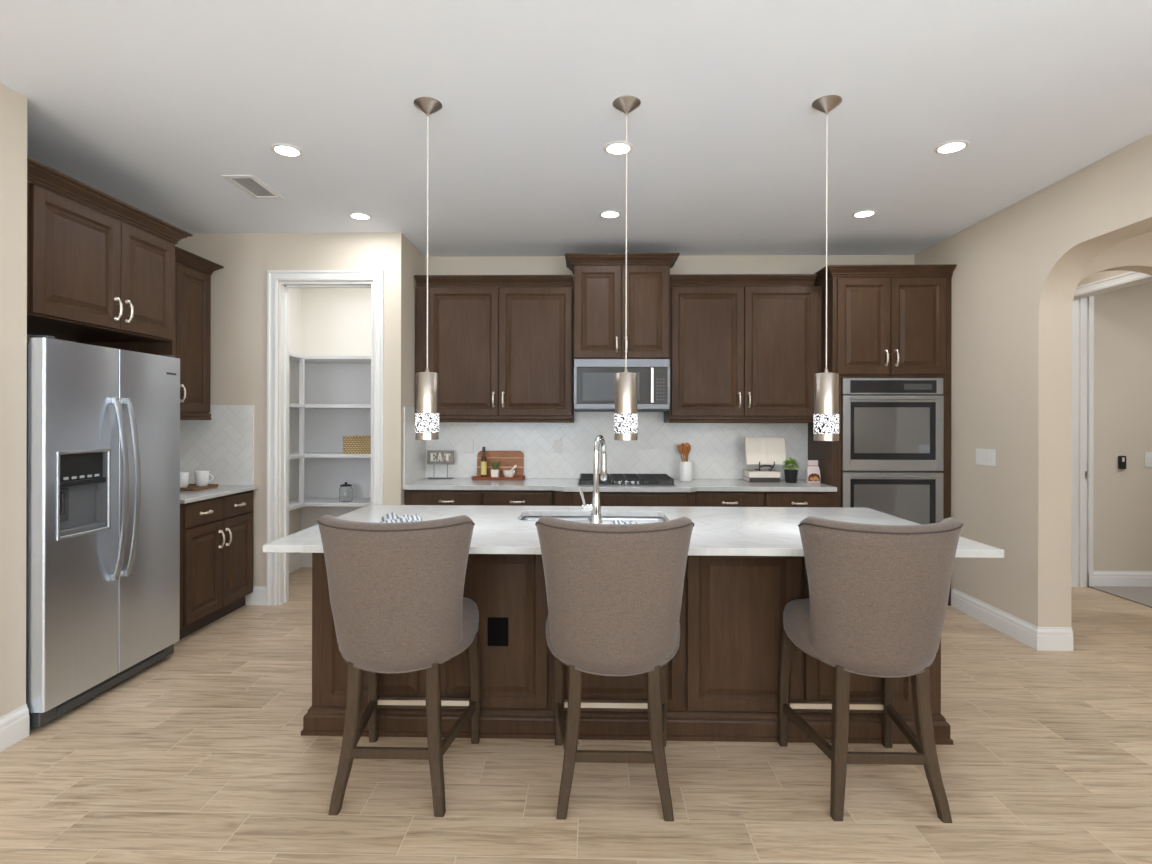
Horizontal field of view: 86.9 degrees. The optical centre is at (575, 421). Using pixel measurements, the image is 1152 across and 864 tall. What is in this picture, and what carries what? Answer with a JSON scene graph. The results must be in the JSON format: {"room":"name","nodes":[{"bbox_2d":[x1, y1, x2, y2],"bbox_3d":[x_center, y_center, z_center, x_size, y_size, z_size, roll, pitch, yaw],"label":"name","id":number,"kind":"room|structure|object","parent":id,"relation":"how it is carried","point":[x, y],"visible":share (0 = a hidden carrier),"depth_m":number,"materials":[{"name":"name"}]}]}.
{"room":"kitchen","nodes":[
{"label":"kitchen","id":0,"kind":"room"},
{"bbox_2d":[0,83,26,716],"bbox_3d":[-2.941,-0.023,-1.107,0.810,2.840,7.655,0,0,1],"label":"wall","id":1,"kind":"structure","parent":0,"point":[13,106],"depth_m":2.64,"materials":[{"name":"beige paint"}]},
{"bbox_2d":[0,704,28,751],"bbox_3d":[-2.529,1.328,-1.041,0.016,0.140,7.505,0,0,1],"label":"baseboard","id":2,"kind":"structure","parent":1,"relation":"attached to","point":[14,725],"depth_m":2.64,"materials":[{"name":"white wood"}]},
{"bbox_2d":[175,232,405,604],"bbox_3d":[-2.213,-0.021,4.703,1.764,2.840,0.120,0,0,1],"label":"wall","id":3,"kind":"structure","parent":0,"point":[238,289],"depth_m":4.65,"materials":[{"name":"beige paint"}]},
{"bbox_2d":[180,405,253,484],"bbox_3d":[-2.779,0.178,4.650,0.634,0.610,0.010,0,0,1],"label":"backsplash","id":4,"kind":"structure","parent":3,"relation":"attached to","point":[222,445],"depth_m":4.64,"materials":[{"name":"white tile"}]},
{"bbox_2d":[245,553,311,604],"bbox_3d":[-1.986,1.329,5.234,1.360,0.140,1.224,0,0,1],"label":"baseboard","id":5,"kind":"structure","parent":3,"relation":"attached to","point":[258,596],"depth_m":4.64,"materials":[{"name":"white wood"}]},
{"bbox_2d":[266,270,383,605],"bbox_3d":[-1.907,0.125,4.690,0.889,2.550,0.152,0,0,1],"label":"trim","id":6,"kind":"structure","parent":3,"relation":"attached to","point":[273,276],"depth_m":4.63,"materials":[{"name":"white wood"}]},
{"bbox_2d":[289,288,370,556],"bbox_3d":[-1.930,-0.020,5.361,1.700,2.840,1.208,0,0,1],"label":"wall","id":7,"kind":"structure","parent":0,"point":[323,321],"depth_m":5.85,"materials":[{"name":"beige paint"}]},
{"bbox_2d":[289,352,370,529],"bbox_3d":[-2.047,0.302,5.422,1.220,1.795,0.848,0,0,1],"label":"pantry shelves","id":8,"kind":"object","parent":7,"relation":"attached to","point":[335,391],"visible":0.56,"depth_m":5.84,"materials":[{"name":"white paint"}]},
{"bbox_2d":[339,482,352,501],"bbox_3d":[-2.111,0.642,5.579,0.116,0.178,0.116,0,0,1],"label":"glass jar","id":9,"kind":"object","parent":8,"relation":"on","point":[345,491],"visible":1,"depth_m":5.53,"materials":[{"name":"white"}]},
{"bbox_2d":[343,435,370,453],"bbox_3d":[-1.975,0.207,5.612,0.286,0.170,0.273,0,0,1],"label":"wicker basket","id":10,"kind":"object","parent":8,"relation":"on","point":[356,444],"visible":0.73,"depth_m":5.50,"materials":[{"name":"wicker"}]},
{"bbox_2d":[406,238,424,406],"bbox_3d":[-1.383,-0.019,5.023,0.120,2.840,0.558,0,0,1],"label":"wall","id":11,"kind":"structure","parent":0,"point":[415,260],"depth_m":4.89,"materials":[{"name":"beige paint"}]},
{"bbox_2d":[403,406,425,484],"bbox_3d":[-1.319,0.184,4.990,0.010,0.606,0.599,0,0,1],"label":"backsplash","id":12,"kind":"structure","parent":11,"relation":"attached to","point":[414,461],"depth_m":4.89,"materials":[{"name":"white tile"}]},
{"bbox_2d":[0,0,1151,256],"bbox_3d":[1.928,-1.492,1.057,12.200,0.120,12.600,0,0,1],"label":"ceiling","id":13,"kind":"structure","parent":0,"point":[145,104],"depth_m":2.79,"materials":[{"name":"white paint"}]},
{"bbox_2d":[221,175,283,197],"bbox_3d":[-1.973,-1.435,3.725,0.190,0.010,0.360,0,0,1],"label":"ceiling vent","id":14,"kind":"object","parent":13,"relation":"in","point":[250,184],"visible":1,"depth_m":3.70,"materials":[{"name":"grey metal"}]},
{"bbox_2d":[271,143,302,156],"bbox_3d":[-1.532,-1.435,3.222,0.156,0.008,0.156,0,0,1],"label":"recessed light","id":15,"kind":"object","parent":13,"relation":"in","point":[287,150],"visible":1,"depth_m":3.21,"materials":[{"name":"white plastic"}]},
{"bbox_2d":[348,212,371,219],"bbox_3d":[-1.510,-1.435,4.250,0.156,0.008,0.156,0,0,1],"label":"recessed light","id":16,"kind":"object","parent":13,"relation":"in","point":[355,215],"visible":1,"depth_m":4.24,"materials":[{"name":"white plastic"}]},
{"bbox_2d":[414,97,441,439],"bbox_3d":[-0.672,-0.678,2.751,0.126,1.518,0.126,0,0,1],"label":"pendant light","id":17,"kind":"object","parent":13,"relation":"hanging from","point":[427,383],"visible":1,"depth_m":2.71,"materials":[{"name":"silver metal"}]},
{"bbox_2d":[599,210,621,217],"bbox_3d":[0.237,-1.431,4.201,0.156,0.008,0.156,0,0,1],"label":"recessed light","id":18,"kind":"object","parent":13,"relation":"in","point":[608,213],"visible":1,"depth_m":4.19,"materials":[{"name":"white plastic"}]},
{"bbox_2d":[603,141,632,154],"bbox_3d":[0.222,-1.431,3.188,0.156,0.008,0.156,0,0,1],"label":"recessed light","id":19,"kind":"object","parent":13,"relation":"in","point":[617,147],"visible":0.96,"depth_m":3.18,"materials":[{"name":"white plastic"}]},
{"bbox_2d":[613,96,640,439],"bbox_3d":[0.226,-0.676,2.738,0.126,1.518,0.126,0,0,1],"label":"pendant light","id":20,"kind":"object","parent":13,"relation":"hanging from","point":[625,416],"visible":1,"depth_m":2.70,"materials":[{"name":"silver metal"}]},
{"bbox_2d":[812,95,841,440],"bbox_3d":[1.124,-0.674,2.727,0.126,1.518,0.126,0,0,1],"label":"pendant light","id":21,"kind":"object","parent":13,"relation":"hanging from","point":[826,384],"visible":1,"depth_m":2.69,"materials":[{"name":"silver metal"}]},
{"bbox_2d":[852,210,876,217],"bbox_3d":[1.981,-1.427,4.179,0.156,0.008,0.156,0,0,1],"label":"recessed light","id":22,"kind":"object","parent":13,"relation":"in","point":[863,213],"visible":1,"depth_m":4.16,"materials":[{"name":"white plastic"}]},
{"bbox_2d":[934,140,968,153],"bbox_3d":[1.955,-1.427,3.166,0.156,0.008,0.156,0,0,1],"label":"recessed light","id":23,"kind":"object","parent":13,"relation":"in","point":[949,147],"visible":1,"depth_m":3.16,"materials":[{"name":"white plastic"}]},
{"bbox_2d":[0,567,1151,863],"bbox_3d":[1.921,1.458,1.057,12.200,0.100,12.600,0,0,1],"label":"floor","id":24,"kind":"structure","parent":0,"point":[201,755],"depth_m":2.36,"materials":[{"name":"brown wood"}]},
{"bbox_2d":[26,335,179,727],"bbox_3d":[-2.700,0.502,3.183,0.810,1.791,0.908,0,0,1],"label":"refrigerator","id":25,"kind":"object","parent":24,"relation":"on","point":[103,458],"visible":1,"depth_m":3.02,"materials":[{"name":"grey metal"}]},
{"bbox_2d":[179,490,253,639],"bbox_3d":[-2.760,0.955,4.226,0.690,0.886,0.851,0,0,1],"label":"base cabinet","id":26,"kind":"object","parent":24,"relation":"on","point":[216,534],"visible":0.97,"depth_m":4.16,"materials":[{"name":"brown wood"}]},
{"bbox_2d":[180,485,257,503],"bbox_3d":[-2.767,0.497,4.222,0.677,0.028,0.843,0,0,1],"label":"countertop","id":27,"kind":"structure","parent":26,"relation":"on","point":[221,490],"depth_m":4.22,"materials":[{"name":"white stone"}]},
{"bbox_2d":[180,484,218,490],"bbox_3d":[-2.780,0.473,4.394,0.245,0.020,0.280,0,0,1],"label":"serving tray","id":28,"kind":"object","parent":27,"relation":"on","point":[191,487],"visible":0.54,"depth_m":4.36,"materials":[{"name":"brown wood"}]},
{"bbox_2d":[180,472,188,487],"bbox_3d":[-2.813,0.415,4.341,0.091,0.110,0.109,0,0,-23],"label":"mug","id":29,"kind":"object","parent":28,"relation":"on","point":[184,476],"visible":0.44,"depth_m":4.31,"materials":[{"name":"white ceramic"}]},
{"bbox_2d":[195,471,213,485],"bbox_3d":[-2.728,0.415,4.445,0.109,0.110,0.091,0,0,16],"label":"mug","id":30,"kind":"object","parent":28,"relation":"on","point":[201,477],"visible":0.98,"depth_m":4.42,"materials":[{"name":"white ceramic"}]},
{"bbox_2d":[317,514,479,816],"bbox_3d":[-0.670,0.873,2.391,0.590,1.059,0.588,0,0,1],"label":"bar stool","id":31,"kind":"object","parent":24,"relation":"on","point":[398,603],"visible":1,"depth_m":2.19,"materials":[{"name":"beige fabric"}]},
{"bbox_2d":[404,490,481,504],"bbox_3d":[-1.022,0.963,4.969,0.605,0.878,0.646,0,0,1],"label":"base cabinet","id":32,"kind":"object","parent":24,"relation":"on","point":[411,497],"visible":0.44,"depth_m":4.68,"materials":[{"name":"brown wood"}]},
{"bbox_2d":[482,490,554,505],"bbox_3d":[-0.435,0.964,4.956,0.565,0.878,0.646,0,0,1],"label":"base cabinet","id":33,"kind":"object","parent":24,"relation":"on","point":[489,497],"visible":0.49,"depth_m":4.67,"materials":[{"name":"brown wood"}]},
{"bbox_2d":[535,515,693,821],"bbox_3d":[0.144,0.875,2.371,0.590,1.059,0.588,0,0,1],"label":"bar stool","id":34,"kind":"object","parent":24,"relation":"on","point":[614,592],"visible":1,"depth_m":2.16,"materials":[{"name":"beige fabric"}]},
{"bbox_2d":[555,491,694,506],"bbox_3d":[0.374,0.966,4.900,1.052,0.878,0.722,0,0,1],"label":"base cabinet","id":35,"kind":"object","parent":24,"relation":"on","point":[671,499],"visible":0.02,"depth_m":4.58,"materials":[{"name":"brown wood"}]},
{"bbox_2d":[403,478,836,491],"bbox_3d":[0.327,0.508,4.902,3.304,0.036,0.700,0,0,1],"label":"countertop","id":36,"kind":"structure","parent":35,"relation":"on","point":[552,484],"depth_m":4.66,"materials":[{"name":"white stone"}]},
{"bbox_2d":[427,450,453,478],"bbox_3d":[-1.162,0.366,5.217,0.228,0.241,0.050,0,0,1],"label":"sign","id":37,"kind":"object","parent":36,"relation":"on","point":[433,456],"visible":1,"depth_m":5.21,"materials":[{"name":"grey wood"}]},
{"bbox_2d":[471,475,524,479],"bbox_3d":[-0.659,0.470,5.141,0.454,0.035,0.110,0,0,1],"label":"serving tray","id":38,"kind":"object","parent":36,"relation":"on","point":[523,476],"visible":1,"depth_m":5.09,"materials":[{"name":"brown wood"}]},
{"bbox_2d":[481,447,486,476],"bbox_3d":[-0.780,0.343,5.144,0.049,0.264,0.049,0,0,1],"label":"oil bottle","id":39,"kind":"object","parent":38,"relation":"on","point":[483,458],"visible":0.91,"depth_m":5.13,"materials":[{"name":"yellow glass"}]},
{"bbox_2d":[490,460,499,476],"bbox_3d":[-0.680,0.393,5.143,0.116,0.166,0.086,0,0,1],"label":"potted plant","id":40,"kind":"object","parent":38,"relation":"on","point":[495,471],"visible":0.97,"depth_m":5.12,"materials":[{"name":"green plant"}]},
{"bbox_2d":[503,465,516,476],"bbox_3d":[-0.566,0.419,5.139,0.100,0.113,0.100,0,0,-42],"label":"mortar","id":41,"kind":"object","parent":38,"relation":"on","point":[507,473],"visible":0.91,"depth_m":5.11,"materials":[{"name":"ceramic"}]},
{"bbox_2d":[477,451,523,475],"bbox_3d":[-0.653,0.368,5.247,0.400,0.236,0.051,0,0,1],"label":"cutting board","id":42,"kind":"object","parent":36,"relation":"on","point":[508,459],"visible":0.71,"depth_m":5.24,"materials":[{"name":"brown wood"}]},
{"bbox_2d":[578,474,674,485],"bbox_3d":[0.395,0.466,4.927,0.754,0.050,0.510,0,0,1],"label":"cooktop","id":43,"kind":"object","parent":36,"relation":"in","point":[584,479],"visible":0.86,"depth_m":4.77,"materials":[{"name":"grey metal"}]},
{"bbox_2d":[679,461,692,480],"bbox_3d":[0.919,0.411,5.081,0.114,0.161,0.113,0,0,1],"label":"utensil crock","id":44,"kind":"object","parent":36,"relation":"on","point":[685,468],"visible":0.95,"depth_m":5.03,"materials":[{"name":"white ceramic"}]},
{"bbox_2d":[678,445,682,461],"bbox_3d":[0.884,0.332,5.081,0.070,0.281,0.011,0,0,1],"label":"wooden utensil","id":45,"kind":"object","parent":44,"relation":"in","point":[680,448],"visible":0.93,"depth_m":5.08,"materials":[{"name":"brown wood"}]},
{"bbox_2d":[683,446,687,461],"bbox_3d":[0.909,0.337,5.052,0.040,0.270,0.020,0,0,-21],"label":"wooden utensil","id":46,"kind":"object","parent":44,"relation":"in","point":[685,448],"visible":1,"depth_m":5.05,"materials":[{"name":"brown wood"}]},
{"bbox_2d":[684,443,689,461],"bbox_3d":[0.924,0.323,5.065,0.042,0.298,0.017,0,0,1],"label":"wooden utensil","id":47,"kind":"object","parent":44,"relation":"in","point":[686,444],"visible":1,"depth_m":5.06,"materials":[{"name":"brown wood"}]},
{"bbox_2d":[744,476,779,481],"bbox_3d":[1.537,0.474,5.042,0.248,0.036,0.180,0,0,0],"label":"book","id":48,"kind":"object","parent":36,"relation":"on","point":[748,479],"visible":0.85,"depth_m":4.95,"materials":[{"name":"grey paper"}]},
{"bbox_2d":[744,470,780,477],"bbox_3d":[1.545,0.431,5.046,0.260,0.050,0.180,0,0,2],"label":"book","id":49,"kind":"object","parent":48,"relation":"on","point":[748,473],"visible":0.97,"depth_m":4.96,"materials":[{"name":"white paper"}]},
{"bbox_2d":[755,462,774,470],"bbox_3d":[1.563,0.310,5.041,0.131,0.191,0.151,0,0,1],"label":"easel","id":50,"kind":"object","parent":49,"relation":"on","point":[759,462],"visible":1,"depth_m":5.00,"materials":[{"name":"metal"}]},
{"bbox_2d":[744,437,785,464],"bbox_3d":[1.568,0.240,5.033,0.332,0.227,0.086,0,0,1],"label":"open cookbook","id":51,"kind":"object","parent":50,"relation":"on","point":[764,450],"visible":0.98,"depth_m":5.03,"materials":[{"name":"white paper"}]},
{"bbox_2d":[782,457,800,482],"bbox_3d":[1.741,0.390,4.928,0.144,0.206,0.157,0,0,1],"label":"potted plant","id":52,"kind":"object","parent":36,"relation":"on","point":[791,474],"visible":1,"depth_m":4.90,"materials":[{"name":"green plant"}]},
{"bbox_2d":[805,460,819,482],"bbox_3d":[1.905,0.402,4.886,0.104,0.184,0.056,0,0,1],"label":"snack bag","id":53,"kind":"object","parent":36,"relation":"on","point":[812,475],"visible":1,"depth_m":4.87,"materials":[{"name":"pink paper"}]},
{"bbox_2d":[808,473,819,480],"bbox_3d":[1.904,0.445,4.862,0.096,0.062,0.001,0,0,1],"label":"picture","id":54,"kind":"object","parent":53,"relation":"attached to","point":[811,476],"depth_m":4.86},
{"bbox_2d":[810,476,818,480],"bbox_3d":[1.907,0.456,4.860,0.074,0.043,0.003,0,0,1],"label":"picture","id":55,"kind":"object","parent":53,"relation":"attached to","point":[812,478],"depth_m":4.86},
{"bbox_2d":[301,516,952,744],"bbox_3d":[0.218,0.963,3.099,2.874,0.883,0.834,0,0,1],"label":"kitchen island","id":56,"kind":"object","parent":24,"relation":"on","point":[722,676],"visible":0.32,"depth_m":2.70,"materials":[{"name":"brown wood"}]},
{"bbox_2d":[488,617,507,645],"bbox_3d":[-0.347,0.935,2.704,0.092,0.127,0.008,0,0,1],"label":"electrical outlet","id":57,"kind":"object","parent":56,"relation":"attached to","point":[497,627],"visible":1,"depth_m":2.70,"materials":[{"name":"black plastic"}]},
{"bbox_2d":[263,505,1003,557],"bbox_3d":[0.218,0.506,2.953,2.891,0.030,1.162,0,0,1],"label":"island countertop","id":58,"kind":"structure","parent":56,"relation":"on","point":[717,531],"depth_m":2.93,"materials":[{"name":"white stone"}]},
{"bbox_2d":[378,512,422,522],"bbox_3d":[-0.837,0.459,2.878,0.220,0.056,0.160,0,0,-7],"label":"dish towel","id":59,"kind":"object","parent":58,"relation":"on","point":[392,517],"visible":0.66,"depth_m":2.88,"materials":[{"name":"white fabric"}]},
{"bbox_2d":[579,435,606,523],"bbox_3d":[0.116,0.278,3.016,0.103,0.424,0.231,0,0,34],"label":"faucet","id":60,"kind":"object","parent":58,"relation":"on","point":[595,508],"visible":0.99,"depth_m":2.94,"materials":[{"name":"silver metal"}]},
{"bbox_2d":[521,516,665,520],"bbox_3d":[0.090,0.614,3.177,0.774,0.183,0.342,0,0,1],"label":"sink","id":61,"kind":"object","parent":58,"relation":"in","point":[568,518],"visible":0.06,"depth_m":3.34,"materials":[{"name":"silver metal"}]},
{"bbox_2d":[609,520,639,523],"bbox_3d":[0.229,0.478,2.876,0.146,0.024,0.088,0,0,7],"label":"dish towel","id":62,"kind":"object","parent":58,"relation":"on","point":[614,521],"visible":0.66,"depth_m":2.88,"materials":[{"name":"white fabric"}]},
{"bbox_2d":[694,491,764,506],"bbox_3d":[1.175,0.968,4.920,0.544,0.878,0.646,0,0,1],"label":"drawer","id":63,"kind":"object","parent":24,"relation":"on","point":[702,498],"visible":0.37,"depth_m":4.64,"materials":[{"name":"brown wood"}]},
{"bbox_2d":[764,492,834,506],"bbox_3d":[1.714,0.969,4.907,0.530,0.878,0.646,0,0,1],"label":"drawer","id":64,"kind":"object","parent":24,"relation":"on","point":[772,499],"visible":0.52,"depth_m":4.62,"materials":[{"name":"brown wood"}]},
{"bbox_2d":[778,516,962,822],"bbox_3d":[1.121,0.877,2.365,0.590,1.059,0.588,0,0,1],"label":"bar stool","id":65,"kind":"object","parent":24,"relation":"on","point":[876,606],"visible":1,"depth_m":2.17,"materials":[{"name":"beige fabric"}]},
{"bbox_2d":[808,264,956,605],"bbox_3d":[2.400,0.109,4.913,0.970,2.600,0.607,0,0,1],"label":"tall cabinet","id":66,"kind":"object","parent":24,"relation":"on","point":[884,321],"visible":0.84,"depth_m":4.66,"materials":[{"name":"brown wood"}]},
{"bbox_2d":[841,378,943,523],"bbox_3d":[2.430,0.317,4.888,0.761,1.304,0.557,0,0,1],"label":"double oven","id":67,"kind":"object","parent":66,"relation":"in","point":[892,429],"visible":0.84,"depth_m":4.65,"materials":[{"name":"grey metal"}]},
{"bbox_2d":[1089,586,1151,607],"bbox_3d":[5.776,1.411,2.019,2.935,0.012,6.298,0,0,1],"label":"floor","id":68,"kind":"structure","parent":24,"relation":"on","point":[1140,595],"depth_m":4.99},
{"bbox_2d":[425,255,914,422],"bbox_3d":[0.842,-0.014,5.312,4.556,2.840,0.120,0,0,1],"label":"wall","id":69,"kind":"structure","parent":0,"point":[739,264],"depth_m":5.25,"materials":[{"name":"beige paint"}]},
{"bbox_2d":[414,275,573,422],"bbox_3d":[-0.665,-0.587,5.087,1.288,1.186,0.397,0,0,1],"label":"upper cabinet","id":70,"kind":"object","parent":69,"relation":"attached to","point":[500,347],"visible":0.97,"depth_m":4.94,"materials":[{"name":"brown wood"}]},
{"bbox_2d":[426,412,807,478],"bbox_3d":[0.336,0.203,5.258,3.306,0.576,0.010,0,0,1],"label":"backsplash","id":71,"kind":"structure","parent":69,"relation":"attached to","point":[717,451],"depth_m":5.25,"materials":[{"name":"white tile"}]},
{"bbox_2d":[553,440,561,452],"bbox_3d":[-0.157,0.214,5.260,0.075,0.117,0.008,0,0,1],"label":"electrical outlet","id":72,"kind":"object","parent":71,"relation":"attached to","point":[557,448],"visible":1,"depth_m":5.26,"materials":[{"name":"white plastic"}]},
{"bbox_2d":[565,253,679,358],"bbox_3d":[0.367,-0.915,5.024,0.904,0.826,0.477,0,0,1],"label":"upper cabinet","id":73,"kind":"object","parent":69,"relation":"attached to","point":[599,291],"visible":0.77,"depth_m":4.84,"materials":[{"name":"brown wood"}]},
{"bbox_2d":[574,359,669,411],"bbox_3d":[0.368,-0.293,5.026,0.760,0.412,0.453,0,0,1],"label":"microwave","id":74,"kind":"object","parent":73,"relation":"attached to","point":[594,379],"visible":0.91,"depth_m":4.83,"materials":[{"name":"grey metal"}]},
{"bbox_2d":[664,274,821,422],"bbox_3d":[1.368,-0.583,5.041,1.226,1.186,0.397,0,0,1],"label":"upper cabinet","id":75,"kind":"object","parent":69,"relation":"attached to","point":[745,348],"visible":0.95,"depth_m":4.89,"materials":[{"name":"brown wood"}]},
{"bbox_2d":[915,133,1151,626],"bbox_3d":[2.882,-0.009,0.070,0.203,2.840,10.270,0,0,1],"label":"wall","id":76,"kind":"structure","parent":0,"point":[1016,276],"depth_m":3.86,"materials":[{"name":"beige paint"}]},
{"bbox_2d":[976,448,995,466],"bbox_3d":[2.869,0.248,4.251,0.008,0.116,0.204,0,0,1],"label":"light switch","id":77,"kind":"object","parent":76,"relation":"attached to","point":[987,457],"visible":1,"depth_m":4.24,"materials":[{"name":"white plastic"}]},
{"bbox_2d":[951,588,1072,650],"bbox_3d":[2.866,1.341,-0.137,0.219,0.140,9.555,0,0,1],"label":"baseboard","id":78,"kind":"structure","parent":76,"relation":"attached to","point":[1037,638],"depth_m":3.94,"materials":[{"name":"white wood"}]},
{"bbox_2d":[1077,270,1130,285],"bbox_3d":[4.244,-0.006,2.115,0.130,2.840,6.420,0,0,1],"label":"wall","id":79,"kind":"structure","parent":0,"point":[1097,276],"depth_m":4.92,"materials":[{"name":"beige paint"}]},
{"bbox_2d":[1071,271,1151,586],"bbox_3d":[4.311,0.136,4.744,0.192,2.556,1.072,0,0,1],"label":"trim","id":80,"kind":"structure","parent":79,"relation":"attached to","point":[1083,301],"depth_m":5.19,"materials":[{"name":"white wood"}]},
{"bbox_2d":[1079,231,1151,282],"bbox_3d":[3.648,-0.008,4.084,1.149,2.840,0.130,0,0,1],"label":"wall","id":81,"kind":"structure","parent":0,"point":[1134,254],"depth_m":4.02,"materials":[{"name":"beige paint"}]},
{"bbox_2d":[1087,281,1151,578],"bbox_3d":[5.188,-0.004,2.044,4.319,2.840,6.520,0,0,1],"label":"wall","id":82,"kind":"structure","parent":0,"point":[1122,529],"depth_m":5.20,"materials":[{"name":"beige paint"}]},
{"bbox_2d":[1087,571,1151,587],"bbox_3d":[4.271,1.344,2.823,3.252,0.140,6.926,0,0,28],"label":"baseboard","id":83,"kind":"structure","parent":82,"relation":"attached to","point":[1100,578],"depth_m":5.18,"materials":[{"name":"white wood"}]},
{"bbox_2d":[1118,456,1125,468],"bbox_3d":[4.657,0.347,5.183,0.050,0.115,0.026,0,0,1],"label":"remote","id":84,"kind":"object","parent":82,"relation":"attached to","point":[1121,459],"visible":1,"depth_m":5.17,"materials":[{"name":"black plastic"}]},
{"bbox_2d":[1145,452,1151,466],"bbox_3d":[4.917,0.323,5.186,0.125,0.127,0.008,0,0,1],"label":"light switch","id":85,"kind":"object","parent":82,"relation":"attached to","point":[1148,455],"visible":1,"depth_m":5.18,"materials":[{"name":"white plastic"}]},
{"bbox_3d":[-3.176,-0.023,3.756,0.120,2.840,2.057,0,0,1],"label":"wall","id":86,"kind":"structure","parent":0,"visible":0},
{"bbox_2d":[27,157,192,354],"bbox_3d":[-2.787,0.104,3.300,0.676,2.586,1.130,0,0,1],"label":"upper cabinet","id":87,"kind":"object","parent":86,"relation":"attached to","point":[101,267],"visible":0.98,"depth_m":3.21,"materials":[{"name":"brown wood"}]},
{"bbox_2d":[174,246,223,419],"bbox_3d":[-2.899,-0.598,4.222,0.406,1.170,0.838,0,0,1],"label":"upper cabinet","id":88,"kind":"object","parent":86,"relation":"attached to","point":[192,342],"visible":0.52,"depth_m":4.37,"materials":[{"name":"brown wood"}]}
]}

